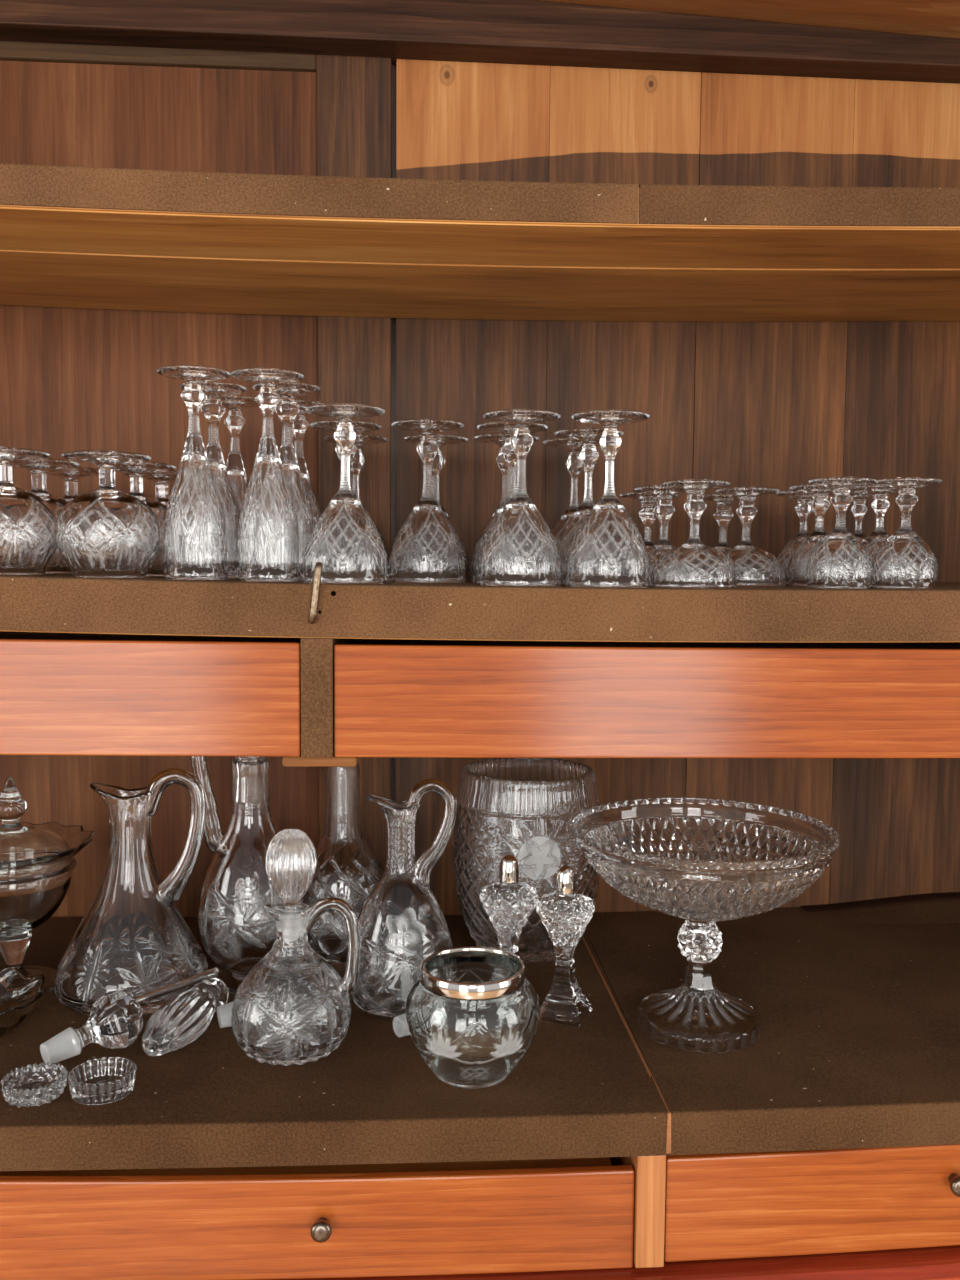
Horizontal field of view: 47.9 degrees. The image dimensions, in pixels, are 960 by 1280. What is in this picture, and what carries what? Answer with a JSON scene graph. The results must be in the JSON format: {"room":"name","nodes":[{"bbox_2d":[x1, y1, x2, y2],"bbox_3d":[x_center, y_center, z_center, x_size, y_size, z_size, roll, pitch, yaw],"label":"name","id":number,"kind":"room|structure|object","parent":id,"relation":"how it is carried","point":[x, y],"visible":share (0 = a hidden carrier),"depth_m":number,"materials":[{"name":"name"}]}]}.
{"room":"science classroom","nodes":[
{"label":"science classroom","id":0,"kind":"room"},
{"bbox_3d":[0.062,1.455,-1.094,8.000,0.020,5.600,0,4,-3],"label":"floor","id":1,"kind":"structure","parent":0,"visible":0},
{"bbox_2d":[0,0,959,1279],"bbox_3d":[-0.007,0.243,1.097,1.884,2.074,0.548,0,4,-3],"label":"tall cabinet","id":2,"kind":"object","parent":1,"relation":"on","point":[734,225],"visible":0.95,"depth_m":1.08,"materials":[{"name":"brown wood"}]},
{"bbox_2d":[0,967,45,1036],"bbox_3d":[-0.458,0.342,0.988,0.121,0.041,0.122,0,4,-3],"label":"glass dish","id":3,"kind":"object","parent":2,"relation":"on","point":[20,994],"visible":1,"depth_m":1.02,"materials":[{"name":"clear glass"}]},
{"bbox_2d":[0,447,56,574],"bbox_3d":[-0.426,-0.114,0.970,0.089,0.111,0.089,-2,5,-33],"label":"brandy snifter","id":4,"kind":"object","parent":2,"relation":"on","point":[28,545],"visible":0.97,"depth_m":0.95,"materials":[{"name":"clear glass"}]},
{"bbox_2d":[0,1062,67,1107],"bbox_3d":[-0.363,0.363,0.880,0.051,0.019,0.048,0,4,-3],"label":"salt cellar","id":5,"kind":"object","parent":2,"relation":"on","point":[35,1085],"visible":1,"depth_m":0.88,"materials":[{"name":"clear glass"}]},
{"bbox_2d":[12,458,79,573],"bbox_3d":[-0.436,-0.122,1.070,0.089,0.111,0.089,-3,5,-39],"label":"brandy snifter","id":6,"kind":"object","parent":2,"relation":"on","point":[38,469],"visible":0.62,"depth_m":1.05,"materials":[{"name":"clear glass"}]},
{"bbox_2d":[31,491,69,573],"bbox_3d":[-0.436,-0.106,1.071,0.089,0.080,0.089,-3,5,-39],"label":"bowl","id":7,"kind":"object","parent":6,"relation":"on","point":[57,565],"depth_m":1.05,"materials":[{"name":"clear glass"}]},
{"bbox_2d":[0,777,94,994],"bbox_3d":[-0.474,0.246,1.094,0.157,0.217,0.161,-3,6,-42],"label":"glass compote","id":8,"kind":"object","parent":2,"relation":"on","point":[38,862],"visible":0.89,"depth_m":1.07,"materials":[{"name":"clear glass"}]},
{"bbox_2d":[0,821,94,936],"bbox_3d":[-0.474,0.249,1.095,0.161,0.095,0.157,0,4,-3],"label":"bowl","id":9,"kind":"object","parent":8,"relation":"on","point":[38,862],"depth_m":1.06,"materials":[{"name":"clear glass"}]},
{"bbox_2d":[46,467,98,501],"bbox_3d":[-0.442,-0.129,1.169,0.089,0.111,0.089,3,5,35],"label":"brandy snifter","id":10,"kind":"object","parent":2,"relation":"on","point":[71,476],"visible":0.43,"depth_m":1.16,"materials":[{"name":"clear glass"}]},
{"bbox_2d":[62,497,75,501],"bbox_3d":[-0.442,-0.114,1.170,0.089,0.080,0.089,3,5,35],"label":"bowl","id":11,"kind":"object","parent":10,"relation":"on","point":[68,499],"depth_m":1.16,"materials":[{"name":"clear glass"}]},
{"bbox_2d":[40,990,142,1064],"bbox_3d":[-0.347,0.342,0.963,0.088,0.047,0.051,-2,5,-30],"label":"stopper","id":12,"kind":"object","parent":2,"relation":"on","point":[115,1021],"visible":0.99,"depth_m":0.95,"materials":[{"name":"clear glass"}]},
{"bbox_2d":[135,968,218,1004],"bbox_3d":[-0.285,0.325,1.000,0.087,0.030,0.012,-2,5,-25],"label":"rod","id":13,"kind":"object","parent":12,"relation":"on","point":[214,972],"visible":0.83,"depth_m":1.00,"materials":[{"name":"clear glass"}]},
{"bbox_2d":[67,1056,136,1104],"bbox_3d":[-0.310,0.363,0.887,0.054,0.022,0.050,0,4,-3],"label":"salt cellar","id":14,"kind":"object","parent":2,"relation":"on","point":[104,1080],"visible":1,"depth_m":0.88,"materials":[{"name":"clear glass"}]},
{"bbox_2d":[55,450,159,577],"bbox_3d":[-0.336,-0.112,0.976,0.089,0.111,0.089,0,4,-3],"label":"brandy snifter","id":15,"kind":"object","parent":2,"relation":"on","point":[106,531],"visible":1,"depth_m":0.95,"materials":[{"name":"clear glass"}]},
{"bbox_2d":[54,768,208,1015],"bbox_3d":[-0.350,0.242,1.085,0.149,0.230,0.148,0,4,-3],"label":"glass jug","id":16,"kind":"object","parent":2,"relation":"on","point":[132,938],"visible":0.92,"depth_m":1.06,"materials":[{"name":"clear glass"}]},
{"bbox_2d":[95,462,176,575],"bbox_3d":[-0.341,-0.119,1.076,0.089,0.111,0.089,4,6,42],"label":"brandy snifter","id":17,"kind":"object","parent":2,"relation":"on","point":[136,472],"visible":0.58,"depth_m":1.06,"materials":[{"name":"clear glass"}]},
{"bbox_2d":[132,495,166,575],"bbox_3d":[-0.342,-0.104,1.077,0.089,0.080,0.089,4,6,42],"label":"bowl","id":18,"kind":"object","parent":17,"relation":"on","point":[158,508],"depth_m":1.05,"materials":[{"name":"clear glass"}]},
{"bbox_2d":[124,470,177,505],"bbox_3d":[-0.346,-0.127,1.175,0.089,0.111,0.090,-1,4,-16],"label":"brandy snifter","id":19,"kind":"object","parent":2,"relation":"on","point":[161,480],"visible":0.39,"depth_m":1.17,"materials":[{"name":"clear glass"}]},
{"bbox_2d":[157,500,167,505],"bbox_3d":[-0.346,-0.111,1.176,0.089,0.080,0.089,-1,4,-16],"label":"bowl","id":20,"kind":"object","parent":19,"relation":"on","point":[165,502],"depth_m":1.16,"materials":[{"name":"clear glass"}]},
{"bbox_2d":[142,977,228,1055],"bbox_3d":[-0.273,0.346,1.005,0.048,0.036,0.119,2,5,22],"label":"stopper","id":21,"kind":"object","parent":2,"relation":"on","point":[184,1016],"visible":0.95,"depth_m":0.98,"materials":[{"name":"clear glass"}]},
{"bbox_2d":[156,365,230,579],"bbox_3d":[-0.258,-0.149,0.978,0.065,0.188,0.065,0,4,-3],"label":"champagne flute","id":22,"kind":"object","parent":2,"relation":"on","point":[195,535],"visible":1,"depth_m":0.96,"materials":[{"name":"clear glass"}]},
{"bbox_2d":[163,439,228,579],"bbox_3d":[-0.259,-0.118,0.980,0.058,0.126,0.058,0,4,-3],"label":"bowl","id":23,"kind":"object","parent":22,"relation":"on","point":[195,535],"depth_m":0.96,"materials":[{"name":"clear glass"}]},
{"bbox_2d":[178,381,246,578],"bbox_3d":[-0.262,-0.155,1.063,0.065,0.188,0.065,-1,5,-21],"label":"champagne flute","id":24,"kind":"object","parent":2,"relation":"on","point":[213,410],"visible":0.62,"depth_m":1.05,"materials":[{"name":"clear glass"}]},
{"bbox_2d":[206,449,239,578],"bbox_3d":[-0.262,-0.124,1.065,0.058,0.126,0.058,-1,5,-21],"label":"bowl","id":25,"kind":"object","parent":24,"relation":"on","point":[215,458],"depth_m":1.05,"materials":[{"name":"clear glass"}]},
{"bbox_2d":[217,1002,232,1027],"bbox_3d":[-0.217,0.346,1.025,0.063,0.033,0.038,-1,5,-20],"label":"stopper","id":26,"kind":"object","parent":2,"relation":"on","point":[224,1014],"visible":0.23,"depth_m":1.01,"materials":[{"name":"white glass"}]},
{"bbox_2d":[220,395,258,509],"bbox_3d":[-0.260,-0.161,1.148,0.065,0.188,0.065,4,5,36],"label":"champagne flute","id":27,"kind":"object","parent":2,"relation":"on","point":[234,421],"visible":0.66,"depth_m":1.14,"materials":[{"name":"clear glass"}]},
{"bbox_2d":[226,457,248,509],"bbox_3d":[-0.260,-0.130,1.150,0.058,0.126,0.058,4,5,36],"label":"bowl","id":28,"kind":"object","parent":27,"relation":"on","point":[235,468],"depth_m":1.14,"materials":[{"name":"clear glass"}]},
{"bbox_2d":[190,756,302,994],"bbox_3d":[-0.237,0.225,1.120,0.107,0.263,0.107,3,5,28],"label":"glass decanter","id":29,"kind":"object","parent":2,"relation":"on","point":[236,932],"visible":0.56,"depth_m":1.09,"materials":[{"name":"clear glass"}]},
{"bbox_2d":[231,368,303,581],"bbox_3d":[-0.193,-0.147,0.982,0.065,0.188,0.065,-1,5,-21],"label":"champagne flute","id":30,"kind":"object","parent":2,"relation":"on","point":[268,527],"visible":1,"depth_m":0.97,"materials":[{"name":"clear glass"}]},
{"bbox_2d":[237,441,300,581],"bbox_3d":[-0.193,-0.117,0.984,0.058,0.126,0.058,-1,5,-21],"label":"bowl","id":31,"kind":"object","parent":30,"relation":"on","point":[268,527],"depth_m":0.97,"materials":[{"name":"clear glass"}]},
{"bbox_2d":[253,382,320,580],"bbox_3d":[-0.188,-0.152,1.052,0.065,0.188,0.065,0,4,-4],"label":"champagne flute","id":32,"kind":"object","parent":2,"relation":"on","point":[287,410],"visible":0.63,"depth_m":1.04,"materials":[{"name":"clear glass"}]},
{"bbox_2d":[279,449,314,580],"bbox_3d":[-0.188,-0.122,1.054,0.058,0.126,0.058,0,4,-4],"label":"bowl","id":33,"kind":"object","parent":32,"relation":"on","point":[306,522],"depth_m":1.04,"materials":[{"name":"clear glass"}]},
{"bbox_2d":[231,828,359,1065],"bbox_3d":[-0.169,0.268,0.969,0.106,0.200,0.106,4,5,39],"label":"glass cruet","id":34,"kind":"object","parent":2,"relation":"on","point":[293,1006],"visible":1,"depth_m":0.95,"materials":[{"name":"clear glass"}]},
{"bbox_2d":[276,399,324,523],"bbox_3d":[-0.196,-0.161,1.167,0.065,0.188,0.065,4,5,39],"label":"champagne flute","id":35,"kind":"object","parent":2,"relation":"on","point":[300,424],"visible":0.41,"depth_m":1.16,"materials":[{"name":"clear glass"}]},
{"bbox_2d":[297,460,320,523],"bbox_3d":[-0.196,-0.130,1.169,0.058,0.126,0.058,4,5,39],"label":"bowl","id":36,"kind":"object","parent":35,"relation":"on","point":[302,463],"depth_m":1.16,"materials":[{"name":"clear glass"}]},
{"bbox_2d":[303,762,382,968],"bbox_3d":[-0.152,0.234,1.195,0.100,0.236,0.100,-1,5,-21],"label":"glass decanter","id":37,"kind":"object","parent":2,"relation":"on","point":[347,869],"visible":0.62,"depth_m":1.17,"materials":[{"name":"clear glass"}]},
{"bbox_2d":[301,403,388,583],"bbox_3d":[-0.123,-0.132,0.987,0.082,0.159,0.082,0,4,-3],"label":"goblet","id":38,"kind":"object","parent":2,"relation":"on","point":[345,539],"visible":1,"depth_m":0.97,"materials":[{"name":"clear glass"}]},
{"bbox_2d":[301,489,388,583],"bbox_3d":[-0.123,-0.095,0.990,0.080,0.085,0.080,0,4,-3],"label":"bowl","id":39,"kind":"object","parent":38,"relation":"attached to","point":[349,546],"depth_m":0.96,"materials":[{"name":"clear glass"}]},
{"bbox_2d":[310,420,381,472],"bbox_3d":[-0.137,-0.140,1.101,0.080,0.159,0.080,2,5,25],"label":"goblet","id":40,"kind":"object","parent":2,"relation":"on","point":[359,426],"visible":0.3,"depth_m":1.08,"materials":[{"name":"clear glass"}]},
{"bbox_2d":[323,434,388,564],"bbox_3d":[-0.140,-0.149,1.218,0.080,0.159,0.080,0,4,-12],"label":"goblet","id":41,"kind":"object","parent":2,"relation":"on","point":[358,460],"visible":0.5,"depth_m":1.21,"materials":[{"name":"clear glass"}]},
{"bbox_2d":[363,506,388,564],"bbox_3d":[-0.140,-0.112,1.221,0.080,0.085,0.080,-2,5,-30],"label":"bowl","id":42,"kind":"object","parent":41,"relation":"attached to","point":[385,546],"depth_m":1.22,"materials":[{"name":"clear glass"}]},
{"bbox_2d":[346,778,456,1017],"bbox_3d":[-0.078,0.249,1.069,0.110,0.227,0.110,0,4,-8],"label":"glass jug","id":43,"kind":"object","parent":2,"relation":"on","point":[402,922],"visible":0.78,"depth_m":1.04,"materials":[{"name":"clear glass"}]},
{"bbox_2d":[393,1013,409,1036],"bbox_3d":[-0.055,0.355,1.011,0.052,0.021,0.021,-3,5,-37],"label":"stopper","id":44,"kind":"object","parent":2,"relation":"on","point":[400,1026],"visible":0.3,"depth_m":0.99,"materials":[{"name":"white glass"}]},
{"bbox_2d":[388,418,466,582],"bbox_3d":[-0.053,-0.137,1.080,0.080,0.159,0.080,4,5,40],"label":"goblet","id":45,"kind":"object","parent":2,"relation":"on","point":[427,548],"visible":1,"depth_m":1.06,"materials":[{"name":"clear glass"}]},
{"bbox_2d":[388,497,466,582],"bbox_3d":[-0.053,-0.100,1.082,0.080,0.085,0.080,-1,4,-15],"label":"bowl","id":46,"kind":"object","parent":45,"relation":"attached to","point":[427,548],"depth_m":1.06,"materials":[{"name":"clear glass"}]},
{"bbox_2d":[403,434,469,580],"bbox_3d":[-0.050,-0.146,1.207,0.080,0.159,0.080,2,4,14],"label":"goblet","id":47,"kind":"object","parent":2,"relation":"on","point":[441,440],"visible":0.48,"depth_m":1.20,"materials":[{"name":"clear glass"}]},
{"bbox_2d":[438,504,469,580],"bbox_3d":[-0.050,-0.110,1.209,0.080,0.085,0.080,-1,5,-21],"label":"bowl","id":48,"kind":"object","parent":47,"relation":"attached to","point":[467,571],"depth_m":1.20,"materials":[{"name":"clear glass"}]},
{"bbox_2d":[405,946,539,1088],"bbox_3d":[-0.006,0.325,0.926,0.115,0.096,0.115,0,4,-3],"label":"glass jar","id":49,"kind":"object","parent":2,"relation":"on","point":[472,1012],"visible":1,"depth_m":0.89,"materials":[{"name":"clear glass"},{"name":"polished silver"}]},
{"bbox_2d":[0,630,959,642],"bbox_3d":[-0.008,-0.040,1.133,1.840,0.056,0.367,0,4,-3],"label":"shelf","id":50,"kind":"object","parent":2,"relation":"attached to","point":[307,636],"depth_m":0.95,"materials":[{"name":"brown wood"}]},
{"bbox_2d":[0,189,959,227],"bbox_3d":[-0.006,-0.393,1.107,1.840,0.042,0.367,0,4,-3],"label":"shelf","id":51,"kind":"object","parent":2,"relation":"attached to","point":[19,208],"depth_m":0.93,"materials":[{"name":"brown wood"}]},
{"bbox_2d":[469,433,538,580],"bbox_3d":[0.028,-0.144,1.187,0.080,0.159,0.080,-2,5,-34],"label":"goblet","id":52,"kind":"object","parent":2,"relation":"on","point":[491,438],"visible":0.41,"depth_m":1.18,"materials":[{"name":"clear glass"}]},
{"bbox_2d":[469,504,501,580],"bbox_3d":[0.028,-0.107,1.189,0.080,0.085,0.080,-1,4,-18],"label":"bowl","id":53,"kind":"object","parent":52,"relation":"attached to","point":[473,554],"depth_m":1.18,"materials":[{"name":"clear glass"}]},
{"bbox_2d":[479,854,538,998],"bbox_3d":[0.029,0.287,1.076,0.059,0.150,0.059,5,6,44],"label":"glass shaker","id":54,"kind":"object","parent":2,"relation":"on","point":[509,903],"visible":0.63,"depth_m":1.06,"materials":[{"name":"clear glass"}]},
{"bbox_2d":[471,422,548,583],"bbox_3d":[0.032,-0.136,1.087,0.080,0.159,0.080,3,5,35],"label":"goblet","id":55,"kind":"object","parent":2,"relation":"on","point":[506,429],"visible":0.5,"depth_m":1.08,"materials":[{"name":"clear glass"}]},
{"bbox_2d":[471,499,509,583],"bbox_3d":[0.032,-0.100,1.089,0.080,0.085,0.080,-1,4,-19],"label":"bowl","id":56,"kind":"object","parent":55,"relation":"attached to","point":[483,538],"depth_m":1.08,"materials":[{"name":"clear glass"}]},
{"bbox_2d":[477,409,562,586],"bbox_3d":[0.038,-0.130,1.003,0.080,0.159,0.080,1,4,7],"label":"goblet","id":57,"kind":"object","parent":2,"relation":"on","point":[520,549],"visible":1,"depth_m":0.98,"materials":[{"name":"clear glass"}]},
{"bbox_2d":[477,493,562,586],"bbox_3d":[0.038,-0.093,1.006,0.080,0.085,0.080,0,4,-9],"label":"bowl","id":58,"kind":"object","parent":57,"relation":"attached to","point":[520,549],"depth_m":0.98,"materials":[{"name":"clear glass"}]},
{"bbox_2d":[453,758,599,962],"bbox_3d":[0.053,0.247,1.228,0.169,0.207,0.169,0,4,-3],"label":"glass vase","id":59,"kind":"object","parent":2,"relation":"on","point":[525,809],"visible":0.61,"depth_m":1.16,"materials":[{"name":"clear glass"}]},
{"bbox_2d":[536,865,594,1027],"bbox_3d":[0.082,0.291,1.041,0.057,0.150,0.057,2,4,15],"label":"glass shaker","id":60,"kind":"object","parent":2,"relation":"on","point":[565,913],"visible":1,"depth_m":1.03,"materials":[{"name":"clear glass"}]},
{"bbox_2d":[543,438,599,543],"bbox_3d":[0.106,-0.145,1.216,0.080,0.159,0.080,1,4,3],"label":"goblet","id":61,"kind":"object","parent":2,"relation":"on","point":[573,464],"visible":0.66,"depth_m":1.21,"materials":[{"name":"clear glass"}]},
{"bbox_2d":[551,506,578,543],"bbox_3d":[0.105,-0.108,1.219,0.080,0.085,0.080,-2,5,-32],"label":"bowl","id":62,"kind":"object","parent":61,"relation":"attached to","point":[570,511],"depth_m":1.21,"materials":[{"name":"clear glass"}]},
{"bbox_2d":[554,428,623,583],"bbox_3d":[0.113,-0.139,1.132,0.080,0.159,0.080,4,6,43],"label":"goblet","id":63,"kind":"object","parent":2,"relation":"on","point":[588,456],"visible":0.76,"depth_m":1.12,"materials":[{"name":"clear glass"}]},
{"bbox_2d":[557,502,594,583],"bbox_3d":[0.113,-0.102,1.134,0.080,0.085,0.080,-2,5,-29],"label":"bowl","id":64,"kind":"object","parent":63,"relation":"attached to","point":[565,541],"depth_m":1.12,"materials":[{"name":"clear glass"}]},
{"bbox_2d":[565,409,650,587],"bbox_3d":[0.119,-0.129,0.999,0.080,0.159,0.080,4,5,37],"label":"goblet","id":65,"kind":"object","parent":2,"relation":"on","point":[608,550],"visible":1,"depth_m":0.98,"materials":[{"name":"clear glass"}]},
{"bbox_2d":[565,494,650,587],"bbox_3d":[0.119,-0.092,1.002,0.080,0.085,0.080,1,4,2],"label":"bowl","id":66,"kind":"object","parent":65,"relation":"attached to","point":[608,550],"depth_m":0.98,"materials":[{"name":"clear glass"}]},
{"bbox_2d":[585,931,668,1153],"bbox_3d":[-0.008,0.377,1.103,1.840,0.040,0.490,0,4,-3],"label":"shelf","id":67,"kind":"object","parent":2,"relation":"attached to","point":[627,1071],"depth_m":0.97,"materials":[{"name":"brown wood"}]},
{"bbox_2d":[620,492,677,547],"bbox_3d":[0.184,-0.111,1.183,0.081,0.099,0.081,0,4,-6],"label":"coupe","id":68,"kind":"object","parent":2,"relation":"on","point":[647,514],"visible":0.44,"depth_m":1.18,"materials":[{"name":"clear glass"}]},
{"bbox_2d":[644,541,653,547],"bbox_3d":[0.183,-0.085,1.185,0.081,0.047,0.081,3,5,29],"label":"bowl","id":69,"kind":"object","parent":68,"relation":"attached to","point":[648,544],"depth_m":1.18,"materials":[{"name":"clear glass"}]},
{"bbox_2d":[633,485,685,576],"bbox_3d":[0.185,-0.104,1.090,0.081,0.099,0.081,1,4,4],"label":"coupe","id":70,"kind":"object","parent":2,"relation":"on","point":[664,510],"visible":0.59,"depth_m":1.08,"materials":[{"name":"clear glass"}]},
{"bbox_2d":[646,539,675,576],"bbox_3d":[0.185,-0.079,1.092,0.081,0.047,0.081,-3,5,-35],"label":"bowl","id":71,"kind":"object","parent":70,"relation":"attached to","point":[662,546],"depth_m":1.07,"materials":[{"name":"clear glass"}]},
{"bbox_2d":[651,479,736,588],"bbox_3d":[0.200,-0.098,1.009,0.081,0.099,0.081,1,4,2],"label":"coupe","id":72,"kind":"object","parent":2,"relation":"on","point":[693,564],"visible":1,"depth_m":0.98,"materials":[{"name":"clear glass"}]},
{"bbox_2d":[651,538,736,588],"bbox_3d":[0.200,-0.072,1.011,0.081,0.047,0.081,0,4,-3],"label":"bowl","id":73,"kind":"object","parent":72,"relation":"attached to","point":[693,564],"depth_m":0.98,"materials":[{"name":"clear glass"}]},
{"bbox_2d":[571,798,839,1052],"bbox_3d":[0.207,0.271,1.015,0.244,0.196,0.244,1,4,11],"label":"glass compote","id":74,"kind":"object","parent":2,"relation":"on","point":[702,862],"visible":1,"depth_m":1.00,"materials":[{"name":"clear glass"}]},
{"bbox_2d":[571,798,839,923],"bbox_3d":[0.207,0.218,1.011,0.244,0.089,0.244,0,4,-3],"label":"bowl","id":75,"kind":"object","parent":74,"relation":"on","point":[695,860],"depth_m":1.01,"materials":[{"name":"clear glass"}]},
{"bbox_2d":[703,494,739,551],"bbox_3d":[0.272,-0.113,1.208,0.081,0.099,0.081,1,4,4],"label":"coupe","id":76,"kind":"object","parent":2,"relation":"on","point":[723,515],"visible":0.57,"depth_m":1.20,"materials":[{"name":"clear glass"}]},
{"bbox_2d":[714,542,730,551],"bbox_3d":[0.272,-0.087,1.210,0.081,0.047,0.081,4,6,41],"label":"bowl","id":77,"kind":"object","parent":76,"relation":"attached to","point":[721,546],"depth_m":1.20,"materials":[{"name":"clear glass"}]},
{"bbox_2d":[716,487,785,586],"bbox_3d":[0.271,-0.105,1.102,0.081,0.099,0.081,1,4,2],"label":"coupe","id":78,"kind":"object","parent":2,"relation":"on","point":[754,566],"visible":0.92,"depth_m":1.08,"materials":[{"name":"clear glass"}]},
{"bbox_2d":[722,540,785,586],"bbox_3d":[0.271,-0.079,1.103,0.081,0.047,0.081,0,4,-3],"label":"bowl","id":79,"kind":"object","parent":78,"relation":"attached to","point":[754,566],"depth_m":1.07,"materials":[{"name":"clear glass"}]},
{"bbox_2d":[776,490,833,583],"bbox_3d":[0.360,-0.114,1.204,0.062,0.103,0.062,-2,5,-29],"label":"glass","id":80,"kind":"object","parent":2,"relation":"on","point":[803,509],"visible":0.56,"depth_m":1.19,"materials":[{"name":"clear glass"}]},
{"bbox_2d":[777,532,808,583],"bbox_3d":[0.360,-0.091,1.205,0.060,0.058,0.060,3,5,30],"label":"bowl","id":81,"kind":"object","parent":80,"relation":"attached to","point":[784,556],"depth_m":1.19,"materials":[{"name":"clear glass"}]},
{"bbox_2d":[788,484,833,585],"bbox_3d":[0.348,-0.107,1.108,0.062,0.103,0.062,3,5,30],"label":"glass","id":82,"kind":"object","parent":2,"relation":"on","point":[798,561],"visible":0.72,"depth_m":1.10,"materials":[{"name":"clear glass"}]},
{"bbox_2d":[788,530,827,585],"bbox_3d":[0.348,-0.084,1.110,0.060,0.058,0.060,-3,5,-39],"label":"bowl","id":83,"kind":"object","parent":82,"relation":"attached to","point":[798,561],"depth_m":1.10,"materials":[{"name":"clear glass"}]},
{"bbox_2d":[806,477,876,588],"bbox_3d":[0.340,-0.100,1.018,0.062,0.103,0.062,-1,4,-19],"label":"glass","id":84,"kind":"object","parent":2,"relation":"on","point":[839,560],"visible":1,"depth_m":1.00,"materials":[{"name":"clear glass"}]},
{"bbox_2d":[806,527,872,588],"bbox_3d":[0.339,-0.078,1.019,0.060,0.058,0.060,0,4,-3],"label":"bowl","id":85,"kind":"object","parent":84,"relation":"attached to","point":[839,560],"depth_m":1.00,"materials":[{"name":"clear glass"}]},
{"bbox_2d":[832,490,873,541],"bbox_3d":[0.423,-0.114,1.207,0.062,0.103,0.062,-2,5,-33],"label":"glass","id":86,"kind":"object","parent":2,"relation":"on","point":[859,508],"visible":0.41,"depth_m":1.20,"materials":[{"name":"clear glass"}]},
{"bbox_2d":[853,532,866,541],"bbox_3d":[0.423,-0.091,1.209,0.060,0.058,0.060,-1,4,-13],"label":"bowl","id":87,"kind":"object","parent":86,"relation":"attached to","point":[861,536],"depth_m":1.20,"materials":[{"name":"clear glass"}]},
{"bbox_2d":[850,484,898,560],"bbox_3d":[0.411,-0.107,1.112,0.062,0.103,0.062,2,4,15],"label":"glass","id":88,"kind":"object","parent":2,"relation":"on","point":[874,541],"visible":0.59,"depth_m":1.10,"materials":[{"name":"clear glass"}]},
{"bbox_2d":[861,530,889,560],"bbox_3d":[0.411,-0.084,1.113,0.060,0.058,0.060,-1,4,-16],"label":"bowl","id":89,"kind":"object","parent":88,"relation":"attached to","point":[875,540],"depth_m":1.10,"materials":[{"name":"clear glass"}]},
{"bbox_2d":[871,477,942,588],"bbox_3d":[0.402,-0.100,1.021,0.062,0.103,0.062,3,5,28],"label":"glass","id":90,"kind":"object","parent":2,"relation":"on","point":[905,560],"visible":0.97,"depth_m":1.00,"materials":[{"name":"clear glass"}]},
{"bbox_2d":[871,527,938,588],"bbox_3d":[0.402,-0.078,1.023,0.060,0.058,0.060,0,4,-3],"label":"bowl","id":91,"kind":"object","parent":90,"relation":"attached to","point":[905,560],"depth_m":1.00,"materials":[{"name":"clear glass"}]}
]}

